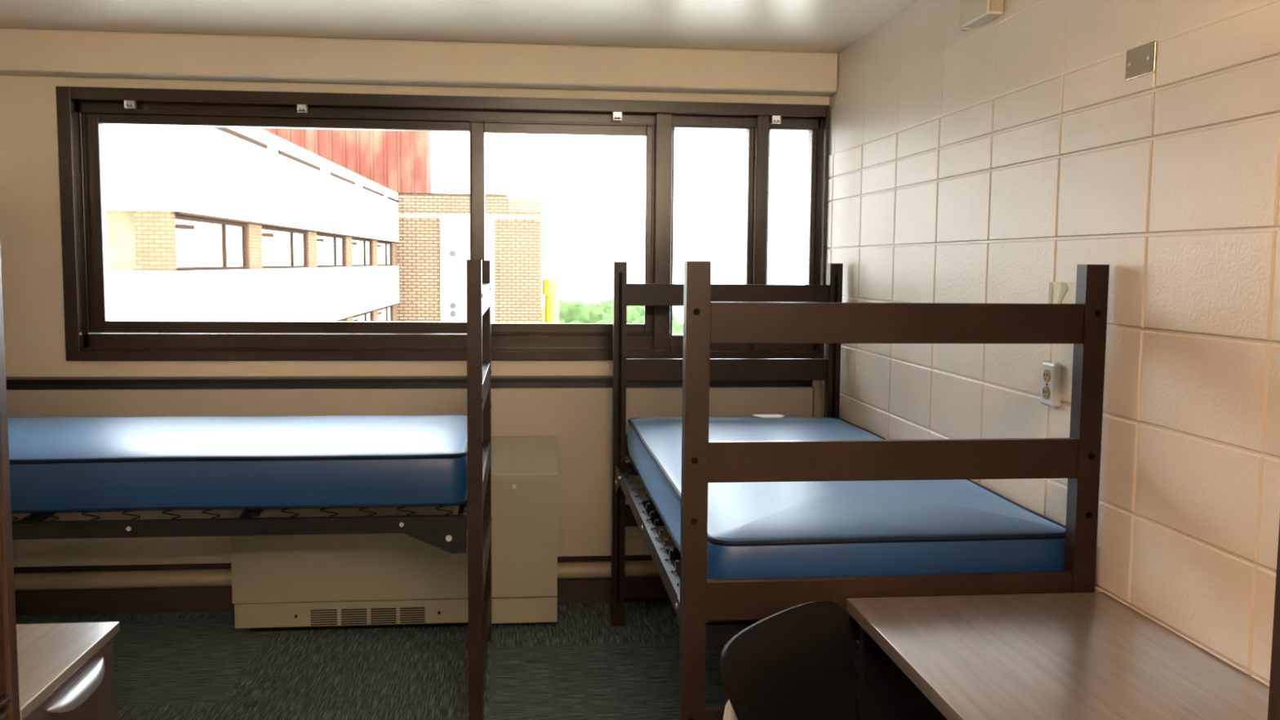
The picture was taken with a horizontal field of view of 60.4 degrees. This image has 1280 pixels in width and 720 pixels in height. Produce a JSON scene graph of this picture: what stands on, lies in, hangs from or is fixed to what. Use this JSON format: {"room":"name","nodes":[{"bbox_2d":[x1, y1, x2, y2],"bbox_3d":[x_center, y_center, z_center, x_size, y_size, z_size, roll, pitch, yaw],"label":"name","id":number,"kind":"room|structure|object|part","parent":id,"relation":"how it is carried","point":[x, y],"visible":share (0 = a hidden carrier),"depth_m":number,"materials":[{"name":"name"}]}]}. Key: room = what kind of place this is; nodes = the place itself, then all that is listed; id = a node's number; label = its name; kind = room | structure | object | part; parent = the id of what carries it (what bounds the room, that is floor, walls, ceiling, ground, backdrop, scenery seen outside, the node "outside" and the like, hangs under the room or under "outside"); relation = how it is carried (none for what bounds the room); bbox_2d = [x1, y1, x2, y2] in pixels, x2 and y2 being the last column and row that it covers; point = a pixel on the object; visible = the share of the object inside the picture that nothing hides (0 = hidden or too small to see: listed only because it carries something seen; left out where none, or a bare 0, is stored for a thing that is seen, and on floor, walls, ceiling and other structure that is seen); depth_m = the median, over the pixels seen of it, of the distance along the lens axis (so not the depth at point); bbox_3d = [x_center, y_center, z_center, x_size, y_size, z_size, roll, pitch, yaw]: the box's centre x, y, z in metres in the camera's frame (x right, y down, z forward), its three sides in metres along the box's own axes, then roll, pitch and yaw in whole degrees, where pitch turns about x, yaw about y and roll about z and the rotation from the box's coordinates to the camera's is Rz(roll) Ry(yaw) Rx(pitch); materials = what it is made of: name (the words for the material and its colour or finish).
{"room":"dorm room","nodes":[
{"label":"dorm room","id":0,"kind":"room"},
{"bbox_2d":[0,75,829,417],"bbox_3d":[-0.883,-0.070,4.862,3.992,2.522,0.250,0,5,-6],"label":"wall","id":1,"kind":"structure","parent":0,"point":[31,246],"depth_m":4.55,"materials":[{"name":"beige paint"}]},
{"bbox_2d":[14,580,670,615],"bbox_3d":[-1.028,1.028,4.812,3.692,0.100,0.012,0,5,-6],"label":"baseboard","id":2,"kind":"structure","parent":1,"relation":"attached to","point":[589,591],"depth_m":4.69,"materials":[{"name":"brown rubber"}]},
{"bbox_2d":[13,555,679,593],"bbox_3d":[-1.026,0.877,4.795,3.692,0.205,0.018,0,5,-6],"label":"trim","id":3,"kind":"structure","parent":1,"relation":"attached to","point":[627,557],"depth_m":4.68,"materials":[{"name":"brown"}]},
{"bbox_2d":[13,560,679,590],"bbox_3d":[-1.022,0.923,4.754,3.682,0.072,0.072,0,5,-6],"label":"pipe","id":4,"kind":"object","parent":1,"relation":"attached to","point":[566,570],"visible":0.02,"depth_m":4.62,"materials":[{"name":"metal"}]},
{"bbox_2d":[5,375,813,389],"bbox_3d":[-1.044,0.095,4.674,3.612,0.042,0.118,0,5,-6],"label":"wall rail","id":5,"kind":"object","parent":1,"relation":"attached to","point":[425,381],"visible":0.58,"depth_m":4.61,"materials":[{"name":"brown wood"}]},
{"bbox_2d":[6,386,813,567],"bbox_3d":[-1.042,0.483,4.697,3.620,0.733,0.089,0,5,-6],"label":"wall panel","id":6,"kind":"object","parent":1,"relation":"attached to","point":[580,419],"visible":0.26,"depth_m":4.64,"materials":[{"name":"paint"}]},
{"bbox_2d":[0,27,838,96],"bbox_3d":[-1.001,-1.227,4.550,3.692,0.164,0.140,0,5,-6],"label":"ceiling beam","id":7,"kind":"structure","parent":1,"relation":"attached to","point":[23,51],"depth_m":4.50,"materials":[{"name":"beige paint"}]},
{"bbox_2d":[55,86,829,360],"bbox_3d":[-0.788,-0.565,4.796,3.214,1.118,0.234,0,5,-6],"label":"window","id":8,"kind":"structure","parent":1,"relation":"in","point":[82,112],"depth_m":4.73,"materials":[{"name":"brown metal"}]},
{"bbox_2d":[124,100,136,108],"bbox_3d":[-2.098,-1.057,4.514,0.051,0.049,0.030,0,5,-6],"label":"bracket","id":9,"kind":"object","parent":8,"relation":"attached to","point":[126,103],"visible":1,"depth_m":4.50,"materials":[{"name":"silver metal"}]},
{"bbox_3d":[-1.503,-0.573,4.737,1.657,0.915,0.058,0,5,-6],"label":"sash","id":10,"kind":"part","parent":8,"relation":"part of","materials":[{"name":"clear glass"}]},
{"bbox_2d":[297,104,307,113],"bbox_3d":[-1.407,-1.054,4.587,0.038,0.047,0.030,0,5,-6],"label":"bracket","id":11,"kind":"object","parent":8,"relation":"attached to","point":[300,107],"visible":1,"depth_m":4.58,"materials":[{"name":"silver metal"}]},
{"bbox_3d":[-0.339,-0.571,4.816,0.801,0.924,0.023,0,5,-6],"label":"sash","id":12,"kind":"part","parent":8,"relation":"part of","materials":[{"name":"brown metal"}]},
{"bbox_2d":[612,111,622,120],"bbox_3d":[-0.098,-1.053,4.727,0.038,0.047,0.030,0,5,-6],"label":"bracket","id":13,"kind":"object","parent":8,"relation":"attached to","point":[615,114],"visible":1,"depth_m":4.72,"materials":[{"name":"silver metal"}]},
{"bbox_3d":[0.312,-0.549,4.926,0.373,1.020,0.070,0,5,-6],"label":"sash","id":14,"kind":"part","parent":8,"relation":"part of","materials":[{"name":"brown metal"}]},
{"bbox_2d":[770,115,781,124],"bbox_3d":[0.592,-1.054,4.800,0.038,0.047,0.030,0,5,-6],"label":"bracket","id":15,"kind":"object","parent":8,"relation":"attached to","point":[773,118],"visible":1,"depth_m":4.79,"materials":[{"name":"silver metal"}]},
{"bbox_3d":[0.667,-0.549,4.964,0.230,1.020,0.070,0,5,-6],"label":"sash","id":16,"kind":"part","parent":8,"relation":"part of","materials":[{"name":"brown metal"}]},
{"bbox_2d":[15,600,858,719],"bbox_3d":[-0.688,1.423,1.613,3.892,0.120,6.690,0,5,-6],"label":"floor","id":17,"kind":"structure","parent":0,"point":[187,665],"depth_m":4.07,"materials":[{"name":"carpet"}]},
{"bbox_2d":[0,248,20,719],"bbox_3d":[-1.265,0.389,1.327,0.625,1.980,0.906,0,5,-6],"label":"wardrobe","id":18,"kind":"object","parent":17,"relation":"on","point":[9,677],"visible":1,"depth_m":1.78,"materials":[{"name":"laminate"}]},
{"bbox_3d":[-1.013,-0.013,1.532,0.018,1.150,0.421,0,5,-6],"label":"door","id":19,"kind":"part","parent":18,"relation":"part of","materials":[{"name":"laminate"}]},
{"bbox_3d":[-1.005,0.587,1.372,0.050,0.006,0.852,0,5,-6],"label":"rail","id":20,"kind":"part","parent":18,"relation":"part of","materials":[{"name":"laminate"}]},
{"bbox_3d":[-1.006,0.609,1.374,0.050,0.006,0.852,0,5,-6],"label":"rail","id":21,"kind":"part","parent":18,"relation":"part of","materials":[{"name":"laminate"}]},
{"bbox_2d":[16,622,119,719],"bbox_3d":[-1.346,0.938,2.056,0.618,0.757,0.453,0,5,-6],"label":"drawer cabinet","id":22,"kind":"object","parent":17,"relation":"on","point":[66,670],"visible":0.98,"depth_m":2.10,"materials":[{"name":"laminate"}]},
{"bbox_3d":[-1.047,0.619,2.069,0.021,0.030,0.260,0,5,-6],"label":"handle","id":23,"kind":"part","parent":22,"relation":"part of","materials":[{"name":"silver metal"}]},
{"bbox_2d":[11,259,491,719],"bbox_3d":[-1.600,0.406,3.783,2.134,1.511,0.960,0,5,-6],"label":"frame","id":24,"kind":"object","parent":17,"relation":"on","point":[448,533],"visible":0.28,"depth_m":3.41,"materials":[{"name":"wood"}]},
{"bbox_2d":[7,414,467,513],"bbox_3d":[-1.599,0.327,3.776,2.039,0.191,0.909,0,5,-6],"label":"mattress","id":25,"kind":"object","parent":24,"relation":"on","point":[58,464],"visible":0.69,"depth_m":3.40,"materials":[{"name":"blue plastic"}]},
{"bbox_3d":[-1.554,0.514,3.356,2.030,0.050,0.026,0,5,-6],"label":"rail","id":26,"kind":"part","parent":24,"relation":"part of","materials":[{"name":"black metal"}]},
{"bbox_3d":[-0.606,0.475,3.895,0.030,0.050,0.840,0,5,-6],"label":"rail","id":27,"kind":"part","parent":24,"relation":"part of","materials":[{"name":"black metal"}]},
{"bbox_3d":[-0.515,0.445,3.444,0.045,1.511,0.053,0,5,-6],"label":"post","id":28,"kind":"part","parent":24,"relation":"part of","materials":[{"name":"wood"}]},
{"bbox_3d":[-0.552,0.093,3.867,0.024,0.090,0.854,0,5,-6],"label":"rail","id":29,"kind":"part","parent":24,"relation":"part of","materials":[{"name":"laminate"}]},
{"bbox_3d":[-0.549,-0.214,3.840,0.024,0.090,0.854,0,5,-6],"label":"rail","id":30,"kind":"part","parent":24,"relation":"part of","materials":[{"name":"laminate"}]},
{"bbox_3d":[-0.554,0.403,3.894,0.024,0.090,0.854,0,5,-6],"label":"rail","id":31,"kind":"part","parent":24,"relation":"part of","materials":[{"name":"laminate"}]},
{"bbox_3d":[-0.611,0.365,4.342,0.045,1.511,0.053,0,5,-6],"label":"post","id":32,"kind":"part","parent":24,"relation":"part of","materials":[{"name":"laminate"}]},
{"bbox_3d":[-0.560,1.001,3.947,0.024,0.090,0.854,0,5,-6],"label":"rail","id":33,"kind":"part","parent":24,"relation":"part of","materials":[{"name":"laminate"}]},
{"bbox_3d":[-0.557,0.696,3.920,0.024,0.090,0.854,0,5,-6],"label":"rail","id":34,"kind":"part","parent":24,"relation":"part of","materials":[{"name":"laminate"}]},
{"bbox_2d":[230,435,558,631],"bbox_3d":[-0.990,0.717,4.545,1.292,0.767,0.259,0,5,-6],"label":"heater","id":35,"kind":"object","parent":17,"relation":"on","point":[335,581],"visible":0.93,"depth_m":4.44,"materials":[{"name":"beige metal"}]},
{"bbox_3d":[-1.125,1.013,4.524,1.001,0.098,0.180,0,5,-6],"label":"panel","id":36,"kind":"part","parent":35,"relation":"part of","materials":[{"name":"beige metal"}]},
{"bbox_2d":[310,604,425,626],"bbox_3d":[-1.095,1.028,4.435,0.454,0.080,0.002,0,5,-6],"label":"grille","id":37,"kind":"object","parent":35,"relation":"attached to","point":[321,615],"depth_m":4.43,"materials":[{"name":"beige metal"}]},
{"bbox_3d":[-0.487,1.016,4.590,0.278,0.102,0.184,0,5,-6],"label":"panel","id":38,"kind":"part","parent":35,"relation":"part of","materials":[{"name":"beige metal"}]},
{"bbox_3d":[-0.486,0.406,4.570,0.284,0.142,0.259,0,5,-6],"label":"lid","id":39,"kind":"part","parent":35,"relation":"part of","materials":[{"name":"beige metal"}]},
{"bbox_2d":[720,600,857,719],"bbox_3d":[0.451,0.926,2.087,0.520,0.796,0.472,5,6,39],"label":"chair","id":40,"kind":"object","parent":17,"relation":"on","point":[797,662],"visible":1,"depth_m":2.21,"materials":[{"name":"black plastic"}]},
{"bbox_2d":[610,260,1109,719],"bbox_3d":[0.460,0.445,3.544,0.960,1.511,2.129,0,5,-6],"label":"frame","id":41,"kind":"object","parent":17,"relation":"on","point":[709,611],"visible":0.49,"depth_m":2.48,"materials":[{"name":"wood"}]},
{"bbox_3d":[-0.087,0.353,4.527,0.052,1.511,0.045,0,5,-6],"label":"post","id":42,"kind":"part","parent":41,"relation":"part of","materials":[{"name":"laminate"}]},
{"bbox_3d":[0.356,0.351,4.583,0.841,0.090,0.024,0,5,-6],"label":"rail","id":43,"kind":"part","parent":41,"relation":"part of","materials":[{"name":"wood"}]},
{"bbox_3d":[0.351,0.447,4.536,0.840,0.050,0.030,0,5,-6],"label":"rail","id":44,"kind":"part","parent":41,"relation":"part of","materials":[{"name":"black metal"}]},
{"bbox_3d":[0.354,0.644,4.609,0.841,0.090,0.024,0,5,-6],"label":"rail","id":45,"kind":"part","parent":41,"relation":"part of","materials":[{"name":"metal"}]},
{"bbox_3d":[0.021,0.535,3.505,0.026,0.050,2.020,0,5,-6],"label":"rail","id":46,"kind":"part","parent":41,"relation":"part of","materials":[{"name":"black metal"}]},
{"bbox_3d":[0.351,0.948,4.636,0.841,0.090,0.024,0,5,-6],"label":"rail","id":47,"kind":"part","parent":41,"relation":"part of","materials":[{"name":"laminate"}]},
{"bbox_3d":[0.119,0.536,2.466,0.053,1.511,0.045,0,5,-6],"label":"post","id":48,"kind":"part","parent":41,"relation":"part of","materials":[{"name":"laminate"}]},
{"bbox_3d":[0.359,0.040,4.556,0.841,0.090,0.024,0,5,-6],"label":"rail","id":49,"kind":"part","parent":41,"relation":"part of","materials":[{"name":"laminate"}]},
{"bbox_3d":[0.362,-0.267,4.529,0.841,0.090,0.024,0,5,-6],"label":"rail","id":50,"kind":"part","parent":41,"relation":"part of","materials":[{"name":"laminate"}]},
{"bbox_3d":[0.568,0.828,2.531,0.854,0.090,0.024,0,5,-6],"label":"rail","id":51,"kind":"part","parent":41,"relation":"part of","materials":[{"name":"wood"}]},
{"bbox_3d":[0.560,0.622,2.565,0.840,0.050,0.030,0,5,-6],"label":"rail","id":52,"kind":"part","parent":41,"relation":"part of","materials":[{"name":"wood"}]},
{"bbox_3d":[0.802,0.353,4.622,0.052,1.511,0.045,0,5,-6],"label":"post","id":53,"kind":"part","parent":41,"relation":"part of","materials":[{"name":"laminate"}]},
{"bbox_2d":[626,414,1066,578],"bbox_3d":[0.494,0.391,3.553,0.896,0.182,2.014,0,5,-6],"label":"mattress","id":54,"kind":"object","parent":41,"relation":"on","point":[767,529],"visible":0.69,"depth_m":2.67,"materials":[{"name":"blue plastic"}]},
{"bbox_3d":[0.571,0.535,2.505,0.854,0.090,0.024,0,5,-6],"label":"rail","id":55,"kind":"part","parent":41,"relation":"part of","materials":[{"name":"laminate"}]},
{"bbox_3d":[0.573,0.225,2.478,0.854,0.090,0.024,0,5,-6],"label":"rail","id":56,"kind":"part","parent":41,"relation":"part of","materials":[{"name":"laminate"}]},
{"bbox_3d":[0.576,-0.082,2.451,0.854,0.090,0.024,0,5,-6],"label":"rail","id":57,"kind":"part","parent":41,"relation":"part of","materials":[{"name":"laminate"}]},
{"bbox_3d":[1.021,0.536,2.562,0.053,1.511,0.045,0,5,-6],"label":"post","id":58,"kind":"part","parent":41,"relation":"part of","materials":[{"name":"laminate"}]},
{"bbox_2d":[846,591,1269,719],"bbox_3d":[0.827,0.966,1.934,0.608,0.760,1.217,0,5,-6],"label":"desk","id":59,"kind":"object","parent":17,"relation":"on","point":[1067,655],"visible":1,"depth_m":2.12,"materials":[{"name":"laminate"}]},
{"bbox_3d":[0.770,0.919,2.521,0.560,0.710,0.030,0,5,-6],"label":"panel","id":60,"kind":"part","parent":59,"relation":"part of","materials":[{"name":"brown wood"}]},
{"bbox_2d":[1267,518,1279,719],"bbox_3d":[0.990,0.452,0.842,0.513,1.980,0.880,0,5,-6],"label":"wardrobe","id":61,"kind":"object","parent":17,"relation":"on","point":[1273,708],"visible":1,"depth_m":1.24,"materials":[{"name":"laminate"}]},
{"bbox_2d":[0,0,918,53],"bbox_3d":[-0.621,-1.133,1.443,4.192,0.200,6.990,0,5,-6],"label":"ceiling","id":62,"kind":"structure","parent":0,"point":[832,26],"depth_m":4.10,"materials":[{"name":"paint"}]},
{"bbox_2d":[820,0,1279,686],"bbox_3d":[1.304,0.223,1.744,0.302,2.522,6.940,0,5,-6],"label":"wall","id":63,"kind":"structure","parent":0,"point":[1014,151],"depth_m":2.49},
{"bbox_2d":[959,0,1003,31],"bbox_3d":[0.981,-1.063,3.158,0.046,0.189,0.213,0,5,-6],"label":"box","id":64,"kind":"object","parent":63,"relation":"attached to","point":[973,13],"visible":1,"depth_m":3.15,"materials":[{"name":"beige paint"}]},
{"bbox_2d":[1040,361,1062,407],"bbox_3d":[1.032,0.061,2.767,0.029,0.109,0.070,0,5,-6],"label":"power outlet","id":65,"kind":"object","parent":63,"relation":"attached to","point":[1051,375],"visible":1,"depth_m":2.74,"materials":[{"name":"white plastic"}]},
{"bbox_2d":[1042,386,1049,399],"bbox_3d":[1.022,0.083,2.768,0.006,0.032,0.032,0,5,-6],"label":"socket","id":66,"kind":"object","parent":65,"relation":"attached to","point":[1046,389],"depth_m":2.76,"materials":[{"name":"beige plastic"}]},
{"bbox_2d":[1042,369,1050,382],"bbox_3d":[1.022,0.040,2.764,0.006,0.032,0.032,0,5,-6],"label":"socket","id":67,"kind":"object","parent":65,"relation":"attached to","point":[1046,373],"depth_m":2.76,"materials":[{"name":"beige plastic"}]},
{"bbox_2d":[1048,280,1075,303],"bbox_3d":[1.047,-0.148,2.737,0.004,0.094,0.132,0,5,-6],"label":"adhesive patch","id":68,"kind":"object","parent":63,"relation":"attached to","point":[1060,292],"visible":0.56,"depth_m":2.73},
{"bbox_2d":[1124,40,1156,81],"bbox_3d":[1.083,-0.646,2.384,0.008,0.067,0.114,0,5,-6],"label":"blank wall plate","id":69,"kind":"object","parent":63,"relation":"attached to","point":[1140,61],"visible":1,"depth_m":2.38,"materials":[{"name":"silver metal"}]},
{"label":"outside","id":70,"kind":"structure","parent":0,"visible":0},
{"bbox_2d":[541,296,683,324],"bbox_3d":[-2.775,-5.665,215.248,280.000,0.500,412.000,0,5,-6],"label":"ground","id":71,"kind":"structure","parent":70,"point":[677,310],"depth_m":375.29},
{"bbox_2d":[103,124,399,321],"bbox_3d":[-17.602,1.041,40.319,13.517,16.550,35.400,0,5,-6],"label":"building","id":72,"kind":"structure","parent":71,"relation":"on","point":[204,223],"depth_m":28.06,"materials":[{"name":"white concrete"}]},
{"bbox_3d":[-10.211,-2.767,26.204,0.020,1.130,5.811,0,5,-5],"label":"pane","id":73,"kind":"part","parent":72,"relation":"part of","materials":[{"name":"white glass"}]},
{"bbox_3d":[-10.842,-3.410,33.449,0.020,1.130,6.011,0,5,-5],"label":"pane","id":74,"kind":"part","parent":72,"relation":"part of","materials":[{"name":"white glass"}]},
{"bbox_3d":[-11.465,-4.044,40.595,0.020,1.130,5.611,0,5,-5],"label":"pane","id":75,"kind":"part","parent":72,"relation":"part of","materials":[{"name":"white glass"}]},
{"bbox_3d":[-12.061,-4.652,47.444,0.020,1.130,5.411,0,5,-5],"label":"pane","id":76,"kind":"part","parent":72,"relation":"part of","materials":[{"name":"white glass"}]},
{"bbox_3d":[-12.089,-1.465,47.724,0.020,1.130,5.411,0,5,-5],"label":"pane","id":77,"kind":"part","parent":72,"relation":"part of","materials":[{"name":"white glass"}]},
{"bbox_3d":[-12.641,-5.242,54.094,0.020,1.130,5.211,0,5,-5],"label":"pane","id":78,"kind":"part","parent":72,"relation":"part of","materials":[{"name":"white glass"}]},
{"bbox_3d":[-12.669,-2.055,54.374,0.020,1.130,5.211,0,5,-5],"label":"pane","id":79,"kind":"part","parent":72,"relation":"part of","materials":[{"name":"white glass"}]},
{"bbox_2d":[260,128,542,323],"bbox_3d":[-19.360,-5.573,63.970,27.030,25.550,12.210,0,5,-6],"label":"brick building","id":80,"kind":"structure","parent":71,"relation":"on","point":[433,248],"depth_m":59.22,"materials":[{"name":"brown brick"}]},
{"bbox_2d":[448,250,455,257],"bbox_3d":[-10.019,-5.687,58.831,0.335,0.340,0.080,0,5,-6],"label":"vent","id":81,"kind":"object","parent":80,"relation":"attached to","point":[451,253],"depth_m":58.80,"materials":[{"name":"grey metal"}]},
{"bbox_2d":[449,311,456,316],"bbox_3d":[-10.047,-2.479,59.113,0.335,0.340,0.080,0,5,-6],"label":"vent","id":82,"kind":"object","parent":80,"relation":"attached to","point":[452,313],"depth_m":59.08,"materials":[{"name":"grey metal"}]},
{"bbox_2d":[449,302,456,308],"bbox_3d":[-10.043,-2.917,59.075,0.335,0.340,0.080,0,5,-6],"label":"vent","id":83,"kind":"object","parent":80,"relation":"attached to","point":[452,305],"depth_m":59.03,"materials":[{"name":"grey metal"}]},
{"bbox_2d":[542,279,559,323],"bbox_3d":[-4.960,1.567,61.130,0.940,12.075,1.070,0,5,-6],"label":"tower","id":84,"kind":"structure","parent":71,"relation":"on","point":[550,287],"depth_m":60.43,"materials":[{"name":"metal"}]},
{"bbox_2d":[541,299,595,318],"bbox_3d":[-8.133,-2.439,135.046,10.739,9.766,10.500,0,5,-6],"label":"tree","id":85,"kind":"object","parent":71,"relation":"on","point":[562,304],"visible":0.02,"depth_m":134.44,"materials":[{"name":"green plant"}]},
{"bbox_2d":[541,300,612,323],"bbox_3d":[-4.411,0.934,78.357,5.439,10.325,5.746,0,5,-6],"label":"tree","id":86,"kind":"object","parent":71,"relation":"on","point":[574,312],"visible":0.09,"depth_m":77.44,"materials":[{"name":"green plant"}]},
{"bbox_2d":[591,298,631,323],"bbox_3d":[-3.028,-0.368,95.973,8.120,9.855,7.640,0,5,-6],"label":"tree","id":87,"kind":"object","parent":71,"relation":"on","point":[606,306],"visible":0.06,"depth_m":93.81,"materials":[{"name":"green plant"}]},
{"bbox_2d":[626,305,678,323],"bbox_3d":[0.007,-1.474,113.145,7.681,9.100,8.315,0,5,-6],"label":"tree","id":88,"kind":"object","parent":71,"relation":"on","point":[633,312],"visible":0.05,"depth_m":110.07,"materials":[{"name":"green plant"}]},
{"bbox_2d":[632,315,683,333],"bbox_3d":[2.386,0.991,85.112,6.793,9.145,5.890,0,5,-6],"label":"tree","id":89,"kind":"object","parent":71,"relation":"on","point":[677,328],"visible":0.02,"depth_m":84.11,"materials":[{"name":"green plant"}]}
]}

